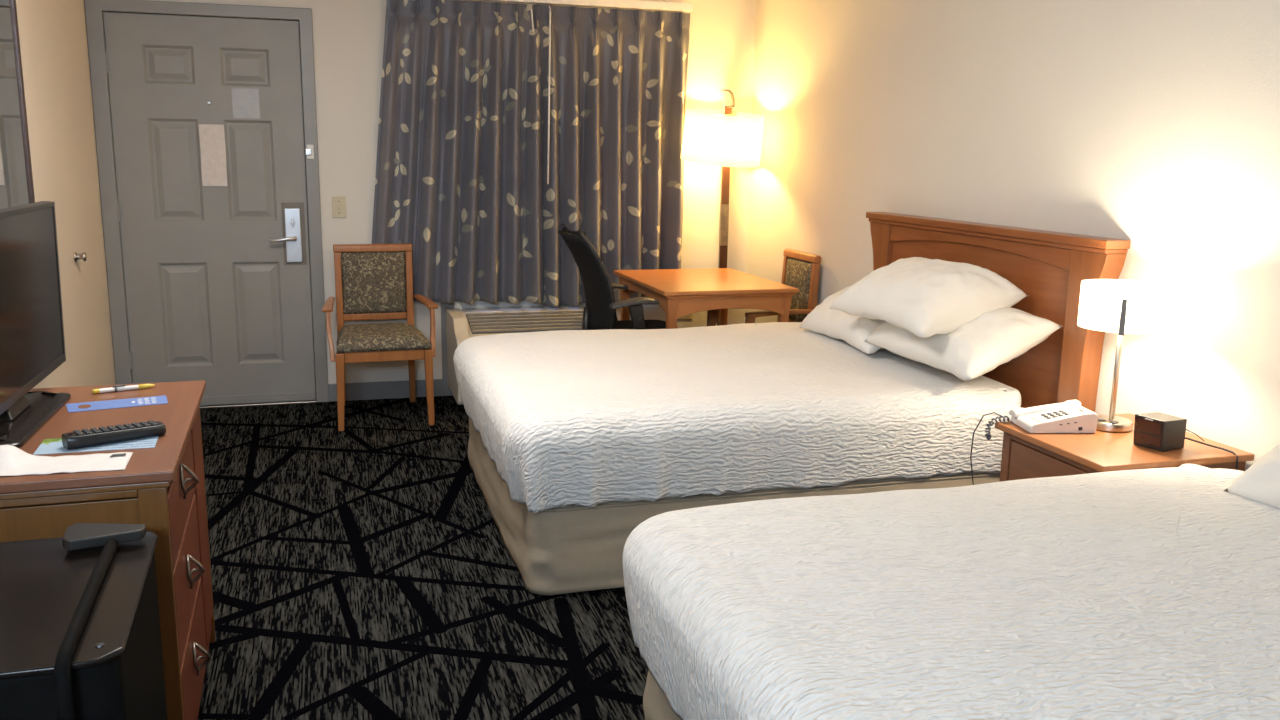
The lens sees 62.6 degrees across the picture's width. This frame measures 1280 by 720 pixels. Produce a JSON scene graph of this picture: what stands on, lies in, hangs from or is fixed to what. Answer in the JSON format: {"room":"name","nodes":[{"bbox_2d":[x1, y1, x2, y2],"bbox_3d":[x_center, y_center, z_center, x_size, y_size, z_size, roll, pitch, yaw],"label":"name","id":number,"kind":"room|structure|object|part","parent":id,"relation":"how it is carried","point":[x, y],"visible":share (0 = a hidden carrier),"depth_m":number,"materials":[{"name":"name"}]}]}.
{"room":"hotel room","nodes":[
{"label":"hotel room","id":0,"kind":"room"},
{"bbox_2d":[16,0,115,388],"bbox_3d":[-1.714,-0.192,1.733,0.100,2.440,7.901,-2,12,-16],"label":"wall","id":1,"kind":"structure","parent":0,"point":[52,33],"depth_m":4.74,"materials":[{"name":"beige paint"}]},
{"bbox_2d":[0,0,34,208],"bbox_3d":[-2.144,-0.609,3.396,0.039,1.500,1.230,-2,12,-16],"label":"wall mirror","id":2,"kind":"object","parent":1,"relation":"attached to","point":[16,178],"visible":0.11,"depth_m":3.79,"materials":[{"name":"white mirror"}]},
{"bbox_3d":[-2.144,-0.609,3.396,0.039,1.500,1.230,-2,12,-16],"label":"frame","id":3,"kind":"part","parent":2,"relation":"part of","materials":[{"name":"wood"}]},
{"bbox_2d":[74,252,86,261],"bbox_3d":[-2.534,-0.467,4.769,0.050,0.044,0.044,-2,12,-16],"label":"door stop","id":4,"kind":"object","parent":1,"relation":"attached to","point":[83,256],"visible":1,"depth_m":4.76,"materials":[{"name":"silver metal"}]},
{"bbox_2d":[198,396,648,719],"bbox_3d":[0.015,0.967,2.504,3.754,0.080,7.931,-2,12,-16],"label":"floor","id":5,"kind":"structure","parent":0,"point":[365,570],"depth_m":3.37,"materials":[{"name":"carpet"}]},
{"bbox_2d":[0,523,167,719],"bbox_3d":[-1.056,0.702,1.750,0.482,0.700,0.580,-2,12,-16],"label":"mini fridge","id":6,"kind":"object","parent":5,"relation":"on","point":[80,632],"visible":1,"depth_m":1.67,"materials":[{"name":"plastic"}]},
{"bbox_3d":[-0.890,0.559,1.734,0.023,0.392,0.510,-3,12,-18],"label":"handle stem","id":7,"kind":"part","parent":6,"relation":"part of","materials":[{"name":"black plastic"}]},
{"bbox_2d":[0,380,214,719],"bbox_3d":[-1.382,0.525,2.463,0.708,0.760,0.872,-3,12,-18],"label":"dresser","id":8,"kind":"object","parent":5,"relation":"on","point":[161,488],"visible":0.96,"depth_m":2.21,"materials":[{"name":"wood"}]},
{"bbox_2d":[0,201,70,447],"bbox_3d":[-1.489,-0.107,2.445,0.202,0.483,0.790,-2,12,-16],"label":"television","id":9,"kind":"object","parent":8,"relation":"on","point":[32,341],"visible":0.99,"depth_m":2.50,"materials":[{"name":"black plastic"}]},
{"bbox_2d":[0,445,132,475],"bbox_3d":[-1.159,0.195,2.108,0.252,0.032,0.132,-2,12,-16],"label":"paper slip","id":10,"kind":"object","parent":8,"relation":"on","point":[14,461],"visible":1,"depth_m":2.11,"materials":[{"name":"white paper"}]},
{"bbox_3d":[-1.386,0.183,2.391,0.667,0.016,0.850,-3,12,-18],"label":"moulding","id":11,"kind":"part","parent":8,"relation":"part of","materials":[{"name":"brown wood"}]},
{"bbox_3d":[-1.270,0.622,2.083,0.658,0.722,0.022,-3,12,-18],"label":"panel","id":12,"kind":"part","parent":8,"relation":"part of","materials":[{"name":"brown wood"}]},
{"bbox_2d":[33,436,158,454],"bbox_3d":[-1.167,0.178,2.273,0.237,0.001,0.138,-2,12,-16],"label":"card","id":13,"kind":"object","parent":8,"relation":"on","point":[48,446],"visible":0.64,"depth_m":2.24,"materials":[{"name":"paper"}]},
{"bbox_2d":[62,420,165,449],"bbox_3d":[-1.139,0.159,2.285,0.200,0.032,0.056,-9,15,-42],"label":"remote control","id":14,"kind":"object","parent":13,"relation":"on","point":[77,439],"visible":1,"depth_m":2.26,"materials":[{"name":"black plastic"}]},
{"bbox_3d":[-1.525,0.467,2.847,0.658,0.722,0.022,-3,12,-18],"label":"panel","id":15,"kind":"part","parent":8,"relation":"part of","materials":[{"name":"brown wood"}]},
{"bbox_2d":[66,395,167,412],"bbox_3d":[-1.297,0.108,2.614,0.228,0.001,0.096,-5,13,-28],"label":"hanger","id":16,"kind":"object","parent":8,"relation":"on","point":[154,400],"visible":1,"depth_m":2.61,"materials":[{"name":"paper"}]},
{"bbox_2d":[132,397,155,403],"bbox_3d":[-1.245,0.103,2.646,0.059,0.001,0.068,-2,12,-16],"label":"print","id":17,"kind":"object","parent":16,"relation":"on","point":[143,400],"depth_m":2.65,"materials":[{"name":"paper"}]},
{"bbox_2d":[92,384,154,393],"bbox_3d":[-1.348,0.072,2.752,0.150,0.017,0.014,-7,14,-35],"label":"pen","id":18,"kind":"object","parent":8,"relation":"on","point":[116,388],"visible":1,"depth_m":2.75,"materials":[{"name":"white plastic"}]},
{"bbox_3d":[-1.054,0.306,2.401,0.024,0.155,0.545,-3,12,-18],"label":"drawer","id":19,"kind":"part","parent":8,"relation":"part of","materials":[{"name":"brown wood"}]},
{"bbox_3d":[-1.057,0.495,2.438,0.024,0.210,0.545,-3,12,-18],"label":"drawer","id":20,"kind":"part","parent":8,"relation":"part of","materials":[{"name":"brown wood"}]},
{"bbox_3d":[-1.014,0.272,2.361,0.027,0.084,0.045,9,14,35],"label":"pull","id":21,"kind":"part","parent":8,"relation":"part of","materials":[{"name":"metal"}]},
{"bbox_3d":[-1.061,0.713,2.481,0.024,0.215,0.545,-3,12,-18],"label":"drawer","id":22,"kind":"part","parent":8,"relation":"part of","materials":[{"name":"brown wood"}]},
{"bbox_3d":[-1.017,0.483,2.402,0.027,0.084,0.045,9,14,35],"label":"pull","id":23,"kind":"part","parent":8,"relation":"part of","materials":[{"name":"metal"}]},
{"bbox_3d":[-1.186,0.446,2.827,0.024,0.600,0.208,-3,12,-18],"label":"door","id":24,"kind":"part","parent":8,"relation":"part of","materials":[{"name":"brown wood"}]},
{"bbox_3d":[-1.021,0.694,2.444,0.027,0.084,0.045,9,14,35],"label":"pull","id":25,"kind":"part","parent":8,"relation":"part of","materials":[{"name":"metal"}]},
{"bbox_2d":[322,244,437,430],"bbox_3d":[-1.364,-0.141,5.513,0.574,0.886,0.577,-3,12,-18],"label":"armchair","id":26,"kind":"object","parent":5,"relation":"on","point":[373,282],"visible":1,"depth_m":5.62,"materials":[{"name":"brown wood"}]},
{"bbox_3d":[-1.621,-0.160,5.695,0.038,0.844,0.068,-3,12,-18],"label":"leg","id":27,"kind":"part","parent":26,"relation":"part of","materials":[{"name":"brown wood"}]},
{"bbox_3d":[-1.490,0.160,5.247,0.043,0.395,0.043,-3,12,-18],"label":"leg","id":28,"kind":"part","parent":26,"relation":"part of","materials":[{"name":"brown wood"}]},
{"bbox_3d":[-1.438,-0.604,5.669,0.412,0.040,0.038,-3,12,-18],"label":"rail","id":29,"kind":"part","parent":26,"relation":"part of","materials":[{"name":"brown wood"}]},
{"bbox_3d":[-1.437,-0.418,5.692,0.334,0.333,0.041,-3,12,-18],"label":"backrest","id":30,"kind":"part","parent":26,"relation":"part of","materials":[{"name":"fabric"}]},
{"bbox_3d":[-1.442,-0.238,5.735,0.334,0.036,0.026,-3,12,-18],"label":"rail","id":31,"kind":"part","parent":26,"relation":"part of","materials":[{"name":"brown wood"}]},
{"bbox_3d":[-1.353,-0.132,5.482,0.463,0.074,0.510,-3,12,-18],"label":"seat","id":32,"kind":"part","parent":26,"relation":"part of","materials":[{"name":"fabric"}]},
{"bbox_3d":[-1.280,-0.023,5.277,0.389,0.057,0.022,-3,12,-18],"label":"rail","id":33,"kind":"part","parent":26,"relation":"part of","materials":[{"name":"brown wood"}]},
{"bbox_3d":[-1.268,-0.178,5.812,0.038,0.844,0.068,-3,12,-18],"label":"leg","id":34,"kind":"part","parent":26,"relation":"part of","materials":[{"name":"brown wood"}]},
{"bbox_3d":[-1.079,0.139,5.383,0.043,0.395,0.043,-3,12,-18],"label":"leg","id":35,"kind":"part","parent":26,"relation":"part of","materials":[{"name":"brown wood"}]},
{"bbox_2d":[559,224,677,329],"bbox_3d":[-0.079,-0.169,5.383,0.666,1.028,0.648,-2,12,-16],"label":"desk chair","id":36,"kind":"object","parent":5,"relation":"on","point":[599,313],"visible":0.51,"depth_m":5.13,"materials":[{"name":"black plastic"}]},
{"bbox_3d":[-0.288,-0.388,5.275,0.223,0.495,0.490,-2,12,-16],"label":"backrest","id":37,"kind":"part","parent":36,"relation":"part of","materials":[{"name":"black fabric"}]},
{"bbox_3d":[-0.270,-0.404,5.278,0.183,0.532,0.511,-2,12,-16],"label":"frame","id":38,"kind":"part","parent":36,"relation":"part of","materials":[{"name":"black plastic"}]},
{"bbox_3d":[-0.009,-0.184,5.105,0.096,0.168,0.028,-2,12,-16],"label":"arm post","id":39,"kind":"part","parent":36,"relation":"part of","materials":[{"name":"black plastic"}]},
{"bbox_3d":[-0.028,-0.137,5.404,0.463,0.070,0.470,-2,12,-16],"label":"seat","id":40,"kind":"part","parent":36,"relation":"part of","materials":[{"name":"black fabric"}]},
{"bbox_2d":[614,268,798,328],"bbox_3d":[0.315,-0.068,5.646,0.702,0.740,0.947,-2,12,-16],"label":"table","id":41,"kind":"object","parent":5,"relation":"on","point":[680,292],"visible":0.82,"depth_m":5.25,"materials":[{"name":"orange wood"}]},
{"bbox_3d":[-0.091,-0.119,5.962,0.056,0.706,0.056,-2,12,-16],"label":"leg","id":42,"kind":"part","parent":41,"relation":"part of","materials":[{"name":"orange wood"}]},
{"bbox_3d":[0.147,0.042,5.169,0.056,0.706,0.056,-2,12,-16],"label":"leg","id":43,"kind":"part","parent":41,"relation":"part of","materials":[{"name":"orange wood"}]},
{"bbox_3d":[0.320,-0.403,5.579,0.678,0.012,0.923,-2,12,-16],"label":"moulding","id":44,"kind":"part","parent":41,"relation":"part of","materials":[{"name":"orange wood"}]},
{"bbox_3d":[0.482,-0.143,6.129,0.056,0.706,0.056,-2,12,-16],"label":"leg","id":45,"kind":"part","parent":41,"relation":"part of","materials":[{"name":"orange wood"}]},
{"bbox_3d":[0.721,0.017,5.337,0.056,0.706,0.056,-2,12,-16],"label":"leg","id":46,"kind":"part","parent":41,"relation":"part of","materials":[{"name":"orange wood"}]},
{"bbox_2d":[681,89,764,325],"bbox_3d":[0.455,-0.667,6.090,0.458,1.749,0.492,-2,12,-16],"label":"floor lamp","id":47,"kind":"object","parent":5,"relation":"on","point":[726,138],"visible":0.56,"depth_m":5.81,"materials":[{"name":"white fabric"}]},
{"bbox_3d":[0.466,-1.261,5.966,0.458,0.328,0.478,-2,12,-16],"label":"lamp shade","id":48,"kind":"part","parent":47,"relation":"part of","materials":[{"name":"beige fabric"}]},
{"bbox_3d":[0.478,-1.429,5.989,0.007,0.202,0.007,2,11,6],"label":"hanger rod","id":49,"kind":"part","parent":47,"relation":"part of","materials":[{"name":"silver metal"}]},
{"bbox_2d":[468,335,999,594],"bbox_3d":[0.285,0.287,4.234,1.806,0.592,1.595,-2,12,-16],"label":"bed","id":50,"kind":"object","parent":5,"relation":"on","point":[567,549],"visible":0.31,"depth_m":3.38,"materials":[{"name":"white fabric"}]},
{"bbox_3d":[0.283,0.136,4.208,1.800,0.287,1.530,-2,12,-16],"label":"mattress","id":51,"kind":"part","parent":50,"relation":"part of","materials":[{"name":"white fabric"}]},
{"bbox_2d":[453,322,1020,512],"bbox_3d":[0.252,0.133,4.188,1.822,0.323,1.628,-2,12,-16],"label":"coverlet","id":52,"kind":"object","parent":50,"relation":"on","point":[585,418],"visible":0.89,"depth_m":3.55,"materials":[{"name":"white fabric"}]},
{"bbox_2d":[798,284,885,353],"bbox_3d":[0.974,-0.201,4.491,0.356,0.240,0.650,-2,12,-16],"label":"pillow","id":53,"kind":"object","parent":52,"relation":"on","point":[837,324],"visible":0.38,"depth_m":4.38,"materials":[{"name":"white fabric"}]},
{"bbox_2d":[865,307,1062,380],"bbox_3d":[1.162,-0.102,3.876,0.365,0.229,0.747,-2,12,-16],"label":"pillow","id":54,"kind":"object","parent":52,"relation":"on","point":[994,338],"visible":0.62,"depth_m":3.60,"materials":[{"name":"white fabric"}]},
{"bbox_2d":[829,257,1028,337],"bbox_3d":[1.067,-0.254,3.966,0.450,0.248,0.683,-2,12,-16],"label":"pillow","id":55,"kind":"object","parent":54,"relation":"on","point":[923,297],"visible":0.97,"depth_m":3.74,"materials":[{"name":"white fabric"}]},
{"bbox_2d":[707,248,820,325],"bbox_3d":[0.609,-0.132,5.618,0.577,0.886,0.574,-2,12,-15],"label":"armchair","id":56,"kind":"object","parent":5,"relation":"on","point":[801,270],"visible":0.34,"depth_m":5.54,"materials":[{"name":"brown wood"}]},
{"bbox_3d":[0.804,-0.157,5.865,0.068,0.844,0.038,-2,12,-15],"label":"leg","id":57,"kind":"part","parent":56,"relation":"part of","materials":[{"name":"brown wood"}]},
{"bbox_3d":[0.846,-0.372,5.636,0.041,0.333,0.334,-2,12,-15],"label":"backrest","id":58,"kind":"part","parent":56,"relation":"part of","materials":[{"name":"fabric"}]},
{"bbox_3d":[0.862,-0.556,5.604,0.038,0.040,0.412,-2,12,-15],"label":"rail","id":59,"kind":"part","parent":56,"relation":"part of","materials":[{"name":"brown wood"}]},
{"bbox_3d":[0.903,-0.086,5.513,0.068,0.844,0.038,-2,12,-15],"label":"leg","id":60,"kind":"part","parent":56,"relation":"part of","materials":[{"name":"brown wood"}]},
{"bbox_2d":[643,468,1244,719],"bbox_3d":[1.014,0.744,1.974,1.711,0.592,1.583,-2,12,-16],"label":"bed","id":61,"kind":"object","parent":5,"relation":"on","point":[656,706],"visible":0.05,"depth_m":2.36,"materials":[{"name":"white fabric"}]},
{"bbox_2d":[623,464,1279,719],"bbox_3d":[0.934,0.599,1.910,1.630,0.329,1.634,-2,12,-16],"label":"coverlet","id":62,"kind":"object","parent":61,"relation":"on","point":[1154,593],"visible":0.98,"depth_m":1.93,"materials":[{"name":"white fabric"}]},
{"bbox_2d":[1224,443,1279,508],"bbox_3d":[1.684,0.267,2.247,0.352,0.255,0.720,-2,12,-16],"label":"pillow","id":63,"kind":"object","parent":62,"relation":"on","point":[1260,482],"visible":0.94,"depth_m":2.47,"materials":[{"name":"white fabric"}]},
{"bbox_3d":[1.014,0.595,1.941,1.705,0.287,1.520,-2,12,-16],"label":"mattress","id":64,"kind":"part","parent":61,"relation":"part of","materials":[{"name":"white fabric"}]},
{"bbox_2d":[866,212,1130,412],"bbox_3d":[1.286,0.032,4.180,0.093,1.142,1.570,-2,12,-16],"label":"headboard","id":65,"kind":"object","parent":5,"relation":"on","point":[1050,267],"visible":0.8,"depth_m":3.71,"materials":[{"name":"brown wood"}]},
{"bbox_3d":[1.100,-0.077,4.832,0.076,1.098,0.172,-2,12,-16],"label":"post","id":66,"kind":"part","parent":65,"relation":"part of","materials":[{"name":"brown wood"}]},
{"bbox_3d":[1.304,-0.066,4.165,0.049,0.840,1.198,-2,12,-16],"label":"panel","id":67,"kind":"part","parent":65,"relation":"part of","materials":[{"name":"brown wood"}]},
{"bbox_3d":[1.290,-0.447,4.084,0.040,0.075,1.198,-2,12,-16],"label":"arched rail","id":68,"kind":"part","parent":65,"relation":"part of","materials":[{"name":"brown wood"}]},
{"bbox_3d":[1.294,-0.506,4.074,0.093,0.044,1.570,-2,12,-16],"label":"rail","id":69,"kind":"part","parent":65,"relation":"part of","materials":[{"name":"brown wood"}]},
{"bbox_3d":[1.488,0.184,3.542,0.076,1.098,0.172,-2,12,-16],"label":"post","id":70,"kind":"part","parent":65,"relation":"part of","materials":[{"name":"brown wood"}]},
{"bbox_2d":[995,413,1253,481],"bbox_3d":[1.387,0.519,3.123,0.511,0.600,0.480,-2,12,-16],"label":"nightstand","id":71,"kind":"object","parent":5,"relation":"on","point":[1025,455],"visible":0.23,"depth_m":2.97,"materials":[{"name":"brown wood"}]},
{"bbox_2d":[970,400,1097,484],"bbox_3d":[1.182,0.412,3.207,0.321,0.570,0.165,1,11,0],"label":"telephone","id":72,"kind":"object","parent":71,"relation":"on","point":[1069,416],"visible":0.99,"depth_m":3.12,"materials":[{"name":"grey plastic"}]},
{"bbox_3d":[1.060,0.416,3.271,0.082,0.534,0.021,7,13,27],"label":"line cord","id":73,"kind":"part","parent":72,"relation":"part of","materials":[{"name":"plastic"}]},
{"bbox_3d":[1.090,0.208,3.220,0.077,0.078,0.033,0,11,-6],"label":"coiled cord","id":74,"kind":"part","parent":72,"relation":"part of","materials":[{"name":"black plastic"}]},
{"bbox_3d":[1.180,0.390,3.040,0.021,0.230,0.354,-2,12,-16],"label":"drawer","id":75,"kind":"part","parent":71,"relation":"part of","materials":[{"name":"brown wood"}]},
{"bbox_2d":[1077,279,1166,432],"bbox_3d":[1.416,-0.011,3.131,0.230,0.436,0.230,-2,12,-16],"label":"table lamp","id":76,"kind":"object","parent":71,"relation":"on","point":[1119,306],"visible":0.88,"depth_m":3.03,"materials":[{"name":"white fabric"}]},
{"bbox_3d":[1.413,0.028,3.125,0.012,0.308,0.012,-2,12,-16],"label":"stem","id":77,"kind":"part","parent":76,"relation":"part of","materials":[{"name":"silver metal"}]},
{"bbox_3d":[1.431,0.018,3.154,0.012,0.316,0.012,-2,12,-16],"label":"stem","id":78,"kind":"part","parent":76,"relation":"part of","materials":[{"name":"silver metal"}]},
{"bbox_3d":[1.419,-0.160,3.101,0.230,0.130,0.230,-2,12,-16],"label":"lamp shade","id":79,"kind":"part","parent":76,"relation":"part of","materials":[{"name":"white fabric"}]},
{"bbox_2d":[1133,412,1238,469],"bbox_3d":[1.525,0.223,2.961,0.260,0.129,0.132,2,11,8],"label":"alarm clock","id":80,"kind":"object","parent":71,"relation":"on","point":[1162,432],"visible":0.98,"depth_m":2.94,"materials":[{"name":"black plastic"}]},
{"bbox_3d":[1.584,0.254,2.950,0.172,0.073,0.038,9,14,36],"label":"power cord","id":81,"kind":"part","parent":80,"relation":"part of","materials":[{"name":"plastic"}]},
{"bbox_2d":[102,0,755,390],"bbox_3d":[-1.061,-1.006,5.903,3.554,2.440,0.120,-2,12,-16],"label":"wall","id":82,"kind":"structure","parent":0,"point":[348,35],"depth_m":5.83,"materials":[{"name":"paint"}]},
{"bbox_2d":[84,0,328,401],"bbox_3d":[-2.230,-0.772,5.511,1.070,2.098,0.044,-2,12,-16],"label":"trim","id":83,"kind":"structure","parent":82,"relation":"attached to","point":[94,27],"depth_m":5.44,"materials":[{"name":"grey paint"}]},
{"bbox_3d":[-1.755,-1.101,5.572,0.030,0.035,0.014,-2,12,-16],"label":"latch arm","id":84,"kind":"part","parent":83,"relation":"part of","materials":[{"name":"metal"}]},
{"bbox_2d":[103,12,315,405],"bbox_3d":[-2.230,-0.747,5.520,0.927,2.021,0.120,-2,12,-16],"label":"door","id":85,"kind":"structure","parent":82,"relation":"in","point":[218,284],"depth_m":5.52,"materials":[{"name":"grey paint"}]},
{"bbox_2d":[198,124,227,185],"bbox_3d":[-2.216,-1.062,5.467,0.124,0.316,0.005,-2,12,-16],"label":"paper notice","id":86,"kind":"object","parent":85,"relation":"attached to","point":[212,137],"visible":1,"depth_m":5.47,"materials":[{"name":"beige paper"}]},
{"bbox_3d":[-1.900,-0.643,5.606,0.136,0.032,0.055,-2,12,-16],"label":"lever handle","id":87,"kind":"part","parent":85,"relation":"part of","materials":[{"name":"metal"}]},
{"bbox_3d":[-1.861,-0.669,5.651,0.080,0.288,0.018,-2,12,-16],"label":"lock plate","id":88,"kind":"part","parent":85,"relation":"part of","materials":[{"name":"metal"}]},
{"bbox_3d":[-1.860,-0.677,5.661,0.116,0.335,0.003,-2,12,-16],"label":"backing plate","id":89,"kind":"part","parent":85,"relation":"part of","materials":[{"name":"silver metal"}]},
{"bbox_2d":[200,400,316,408],"bbox_3d":[-2.251,0.244,5.750,0.928,0.010,0.090,-2,12,-16],"label":"trim","id":90,"kind":"structure","parent":82,"relation":"attached to","point":[306,401],"depth_m":5.76,"materials":[{"name":"silver metal"}]},
{"bbox_2d":[332,196,345,217],"bbox_3d":[-1.628,-0.827,5.696,0.072,0.116,0.016,-2,12,-16],"label":"light switch","id":91,"kind":"object","parent":82,"relation":"attached to","point":[338,202],"visible":1,"depth_m":5.70,"materials":[{"name":"beige plastic"}]},
{"bbox_2d":[328,379,452,401],"bbox_3d":[-0.554,0.133,6.215,2.469,0.100,0.012,-2,12,-16],"label":"baseboard","id":92,"kind":"structure","parent":82,"relation":"attached to","point":[384,389],"depth_m":5.95,"materials":[{"name":"grey paint"}]},
{"bbox_2d":[441,302,453,378],"bbox_3d":[-1.094,-0.139,5.999,0.075,0.500,0.010,-2,12,-16],"label":"trim","id":93,"kind":"structure","parent":82,"relation":"attached to","point":[444,306],"depth_m":5.99,"materials":[{"name":"grey paint"}]},
{"bbox_2d":[446,306,585,404],"bbox_3d":[-0.596,-0.042,5.891,0.905,0.448,0.520,-2,12,-16],"label":"air conditioner","id":94,"kind":"object","parent":82,"relation":"attached to","point":[461,324],"visible":0.37,"depth_m":5.83,"materials":[{"name":"beige plastic"}]},
{"bbox_2d":[465,310,582,333],"bbox_3d":[-0.596,-0.216,5.865,0.713,0.075,0.277,-2,12,-16],"label":"grille","id":95,"kind":"object","parent":94,"relation":"attached to","point":[511,321],"depth_m":5.84,"materials":[{"name":"plastic"}]},
{"bbox_2d":[462,300,585,307],"bbox_3d":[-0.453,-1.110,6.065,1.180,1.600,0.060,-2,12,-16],"label":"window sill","id":96,"kind":"structure","parent":82,"relation":"in","point":[477,304],"depth_m":6.08,"materials":[{"name":"white paint"}]},
{"bbox_2d":[491,304,659,308],"bbox_3d":[-0.450,-0.309,6.169,1.176,0.011,0.050,-2,12,-16],"label":"trim","id":97,"kind":"structure","parent":82,"relation":"attached to","point":[644,305],"depth_m":6.29,"materials":[{"name":"white paint"}]},
{"bbox_2d":[487,0,692,11],"bbox_3d":[-0.532,-1.969,5.758,1.707,0.042,0.086,-2,12,-16],"label":"track","id":98,"kind":"object","parent":82,"relation":"attached to","point":[634,4],"visible":1,"depth_m":5.84,"materials":[{"name":"white paint"}]},
{"bbox_2d":[372,0,543,303],"bbox_3d":[-1.003,-1.116,5.761,0.993,1.632,0.136,-2,12,-15],"label":"curtain","id":99,"kind":"object","parent":98,"relation":"hanging from","point":[459,177],"visible":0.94,"depth_m":5.76,"materials":[{"name":"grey fabric"}]},
{"bbox_2d":[542,5,689,307],"bbox_3d":[-0.137,-1.135,6.004,0.876,1.662,0.153,-2,12,-16],"label":"curtain","id":100,"kind":"object","parent":98,"relation":"hanging from","point":[615,80],"visible":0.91,"depth_m":5.99,"materials":[{"name":"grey fabric"}]},
{"bbox_2d":[678,313,692,318],"bbox_3d":[0.262,-0.284,6.378,0.120,0.070,0.008,-2,12,-16],"label":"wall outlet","id":101,"kind":"object","parent":82,"relation":"attached to","point":[689,316],"visible":0.17,"depth_m":6.39,"materials":[{"name":"beige plastic"}]},
{"bbox_2d":[745,0,1279,470],"bbox_3d":[1.791,-0.341,2.757,0.100,2.440,7.901,-2,12,-16],"label":"wall","id":102,"kind":"structure","parent":0,"point":[1154,125],"depth_m":3.57,"materials":[{"name":"paint"}]}
]}

